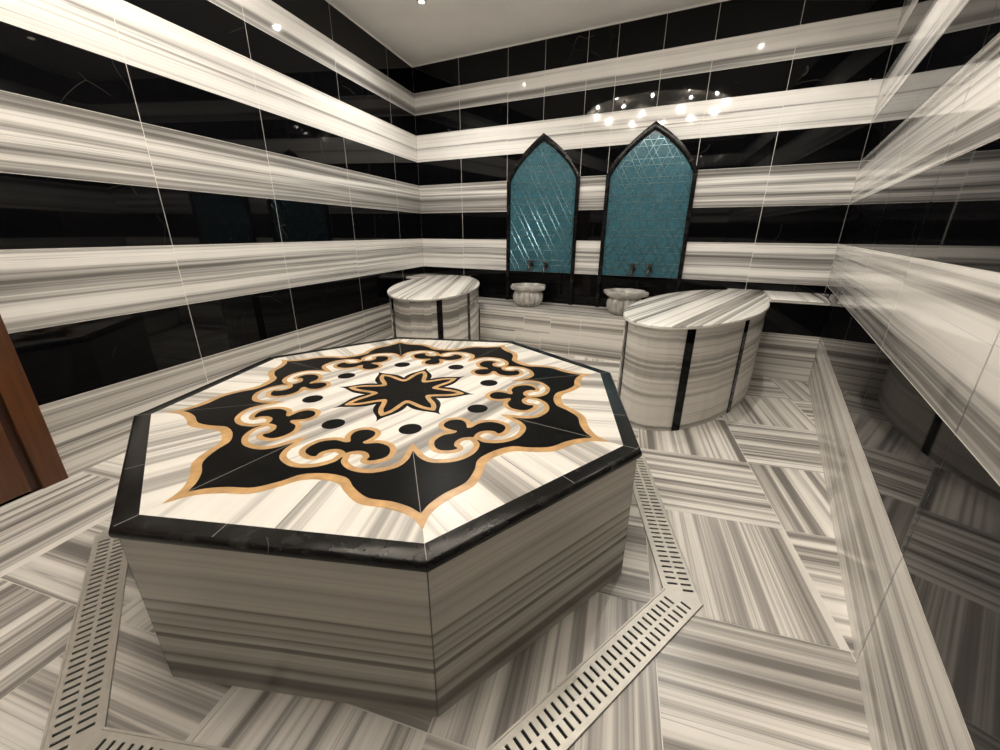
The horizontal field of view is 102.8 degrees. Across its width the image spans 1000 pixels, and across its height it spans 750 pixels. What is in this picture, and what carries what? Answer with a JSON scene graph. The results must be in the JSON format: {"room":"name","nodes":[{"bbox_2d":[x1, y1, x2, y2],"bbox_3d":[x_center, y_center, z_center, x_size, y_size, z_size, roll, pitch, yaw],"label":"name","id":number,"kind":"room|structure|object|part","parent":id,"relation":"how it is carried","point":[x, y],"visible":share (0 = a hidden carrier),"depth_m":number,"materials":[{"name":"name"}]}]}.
{"room":"spa","nodes":[
{"label":"spa","id":0,"kind":"room"},
{"bbox_2d":[0,0,423,476],"bbox_3d":[-1.857,-1.183,2.377,0.120,2.868,5.687,6,20,16],"label":"wall","id":1,"kind":"structure","parent":0,"point":[194,194],"depth_m":2.31,"materials":[{"name":"white stone"}]},
{"bbox_2d":[0,315,67,503],"bbox_3d":[-2.252,-0.342,1.119,0.164,2.124,1.026,6,20,16],"label":"door","id":2,"kind":"structure","parent":1,"relation":"in","point":[30,460],"depth_m":1.76,"materials":[{"name":"brown wood"}]},
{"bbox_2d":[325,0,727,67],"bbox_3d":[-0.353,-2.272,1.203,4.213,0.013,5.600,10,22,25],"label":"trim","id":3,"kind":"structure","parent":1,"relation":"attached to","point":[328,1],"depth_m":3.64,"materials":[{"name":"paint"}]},
{"bbox_2d":[0,336,870,749],"bbox_3d":[-0.365,0.479,2.183,4.213,0.120,5.600,10,22,25],"label":"floor","id":4,"kind":"structure","parent":0,"point":[767,661],"depth_m":1.18,"materials":[{"name":"grey stone"}]},
{"bbox_2d":[39,535,127,749],"bbox_3d":[-1.246,0.744,1.237,0.113,0.007,0.930,-14,24,-35],"label":"drain grate","id":5,"kind":"object","parent":4,"relation":"on","point":[79,707],"visible":0.94,"depth_m":1.12,"materials":[{"name":"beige metal"}]},
{"bbox_2d":[95,527,108,536],"bbox_3d":[-1.458,0.479,1.979,0.113,0.007,0.930,3,20,7],"label":"drain grate","id":6,"kind":"object","parent":4,"relation":"on","point":[105,532],"visible":0.02,"depth_m":1.57,"materials":[{"name":"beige metal"}]},
{"bbox_2d":[76,727,234,749],"bbox_3d":[-0.539,0.883,0.855,0.930,0.007,0.113,3,20,7],"label":"drain grate","id":7,"kind":"object","parent":4,"relation":"on","point":[108,738],"visible":1,"depth_m":0.93,"materials":[{"name":"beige metal"}]},
{"bbox_2d":[108,337,641,716],"bbox_3d":[-0.400,0.299,1.768,1.788,0.497,1.788,-14,24,-35],"label":"platform","id":8,"kind":"object","parent":4,"relation":"on","point":[387,524],"visible":1,"depth_m":1.04,"materials":[{"name":"grey"}]},
{"bbox_2d":[353,373,455,411],"bbox_3d":[-0.399,0.065,1.685,0.420,0.001,0.420,10,22,25],"label":"star","id":9,"kind":"object","parent":8,"relation":"on","point":[413,389],"depth_m":1.67,"materials":[{"name":"black stone"}]},
{"bbox_2d":[387,275,479,339],"bbox_3d":[-0.616,-0.580,4.013,0.818,0.647,1.830,1,20,1],"label":"massage table","id":10,"kind":"object","parent":4,"relation":"on","point":[441,306],"visible":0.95,"depth_m":3.31,"materials":[{"name":"grey stone"}]},
{"bbox_2d":[406,273,470,279],"bbox_3d":[-0.778,-0.908,4.958,0.704,0.628,0.464,10,22,25],"label":"bench","id":11,"kind":"object","parent":4,"relation":"on","point":[422,274],"visible":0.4,"depth_m":4.89,"materials":[{"name":"grey stone"}]},
{"bbox_2d":[479,297,624,361],"bbox_3d":[0.727,-0.489,4.177,2.768,0.375,0.678,10,22,25],"label":"ledge","id":12,"kind":"object","parent":4,"relation":"on","point":[573,330],"visible":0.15,"depth_m":3.95,"materials":[{"name":"grey stone"}]},
{"bbox_2d":[511,283,545,306],"bbox_3d":[0.306,-0.876,4.372,0.374,0.220,0.374,3,20,6],"label":"basin","id":13,"kind":"object","parent":12,"relation":"on","point":[525,294],"visible":1,"depth_m":4.26,"materials":[{"name":"grey stone"}]},
{"bbox_3d":[0.306,-0.849,4.382,0.330,0.163,0.328,10,22,25],"label":"bowl","id":14,"kind":"part","parent":13,"relation":"part of","materials":[{"name":"grey stone"}]},
{"bbox_2d":[604,288,648,315],"bbox_3d":[1.222,-0.713,3.918,0.391,0.225,0.391,-11,23,-29],"label":"basin","id":15,"kind":"object","parent":12,"relation":"on","point":[619,299],"visible":0.78,"depth_m":3.81,"materials":[{"name":"grey stone"}]},
{"bbox_3d":[1.222,-0.686,3.928,0.341,0.166,0.343,10,22,25],"label":"bowl","id":16,"kind":"part","parent":15,"relation":"part of","materials":[{"name":"grey stone"}]},
{"bbox_2d":[486,588,702,749],"bbox_3d":[0.249,0.815,1.056,0.930,0.007,0.113,-14,24,-35],"label":"drain grate","id":17,"kind":"object","parent":4,"relation":"on","point":[557,721],"visible":1,"depth_m":1.06,"materials":[{"name":"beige metal"}]},
{"bbox_2d":[633,454,702,603],"bbox_3d":[0.656,0.580,1.722,0.113,0.007,0.930,3,20,7],"label":"drain grate","id":18,"kind":"object","parent":4,"relation":"on","point":[674,573],"visible":0.88,"depth_m":1.56,"materials":[{"name":"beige metal"}]},
{"bbox_2d":[617,288,770,430],"bbox_3d":[1.526,-0.240,3.083,0.795,0.647,2.111,16,25,37],"label":"massage table","id":19,"kind":"object","parent":4,"relation":"on","point":[687,360],"visible":0.98,"depth_m":2.40,"materials":[{"name":"grey stone"}]},
{"bbox_2d":[752,290,829,382],"bbox_3d":[2.324,-0.367,3.450,0.730,0.646,0.544,10,22,25],"label":"bench","id":20,"kind":"object","parent":4,"relation":"on","point":[794,322],"visible":0.73,"depth_m":3.18,"materials":[{"name":"grey stone"}]},
{"bbox_2d":[329,0,714,65],"bbox_3d":[-0.352,-2.390,1.161,4.213,0.235,5.600,10,22,25],"label":"ceiling","id":21,"kind":"structure","parent":0,"point":[433,30],"depth_m":3.46,"materials":[{"name":"paint"}]},
{"bbox_2d":[417,0,425,3],"bbox_3d":[-0.628,-2.987,3.198,0.075,0.006,0.075,10,22,25],"label":"recessed light","id":22,"kind":"object","parent":21,"relation":"in","point":[418,1],"visible":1,"depth_m":3.20,"materials":[{"name":"silver metal"}]},
{"bbox_2d":[412,0,904,307],"bbox_3d":[0.924,-1.780,4.091,4.213,2.868,0.120,10,22,25],"label":"wall","id":23,"kind":"structure","parent":0,"point":[773,103],"depth_m":3.53,"materials":[{"name":"white stone"}]},
{"bbox_2d":[506,133,580,304],"bbox_3d":[0.439,-1.639,4.310,0.810,1.698,0.032,10,22,25],"label":"arched niche","id":24,"kind":"object","parent":23,"relation":"attached to","point":[543,186],"visible":0.99,"depth_m":4.27,"materials":[{"name":"teal tile"}]},
{"bbox_2d":[527,260,533,270],"bbox_3d":[0.334,-1.220,4.455,0.071,0.111,0.110,10,22,25],"label":"water tap","id":25,"kind":"object","parent":24,"relation":"attached to","point":[531,264],"visible":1,"depth_m":4.44,"materials":[{"name":"brown metal"}]},
{"bbox_3d":[0.444,-1.768,4.274,0.728,1.287,0.010,10,22,25],"label":"mosaic panel","id":26,"kind":"part","parent":24,"relation":"part of","materials":[{"name":"teal tile"}]},
{"bbox_2d":[542,262,548,272],"bbox_3d":[0.493,-1.183,4.383,0.071,0.111,0.110,10,22,25],"label":"water tap","id":27,"kind":"object","parent":24,"relation":"attached to","point":[546,266],"visible":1,"depth_m":4.37,"materials":[{"name":"brown metal"}]},
{"bbox_2d":[595,121,697,306],"bbox_3d":[1.395,-1.474,3.859,0.810,1.698,0.032,10,22,25],"label":"arched niche","id":28,"kind":"object","parent":23,"relation":"attached to","point":[648,193],"visible":0.99,"depth_m":3.81,"materials":[{"name":"teal tile"}]},
{"bbox_2d":[629,264,636,275],"bbox_3d":[1.320,-1.050,3.990,0.071,0.111,0.110,10,22,25],"label":"water tap","id":29,"kind":"object","parent":28,"relation":"attached to","point":[633,268],"visible":1,"depth_m":3.98,"materials":[{"name":"brown metal"}]},
{"bbox_2d":[646,264,652,275],"bbox_3d":[1.460,-1.029,3.923,0.071,0.111,0.110,10,22,25],"label":"water tap","id":30,"kind":"object","parent":28,"relation":"attached to","point":[649,269],"visible":1,"depth_m":3.91,"materials":[{"name":"brown metal"}]},
{"bbox_2d":[808,0,999,749],"bbox_3d":[1.266,-0.645,0.908,0.120,2.868,5.642,13,23,31],"label":"wall","id":31,"kind":"structure","parent":0,"point":[904,380],"depth_m":1.13,"materials":[{"name":"white stone"}]}
]}

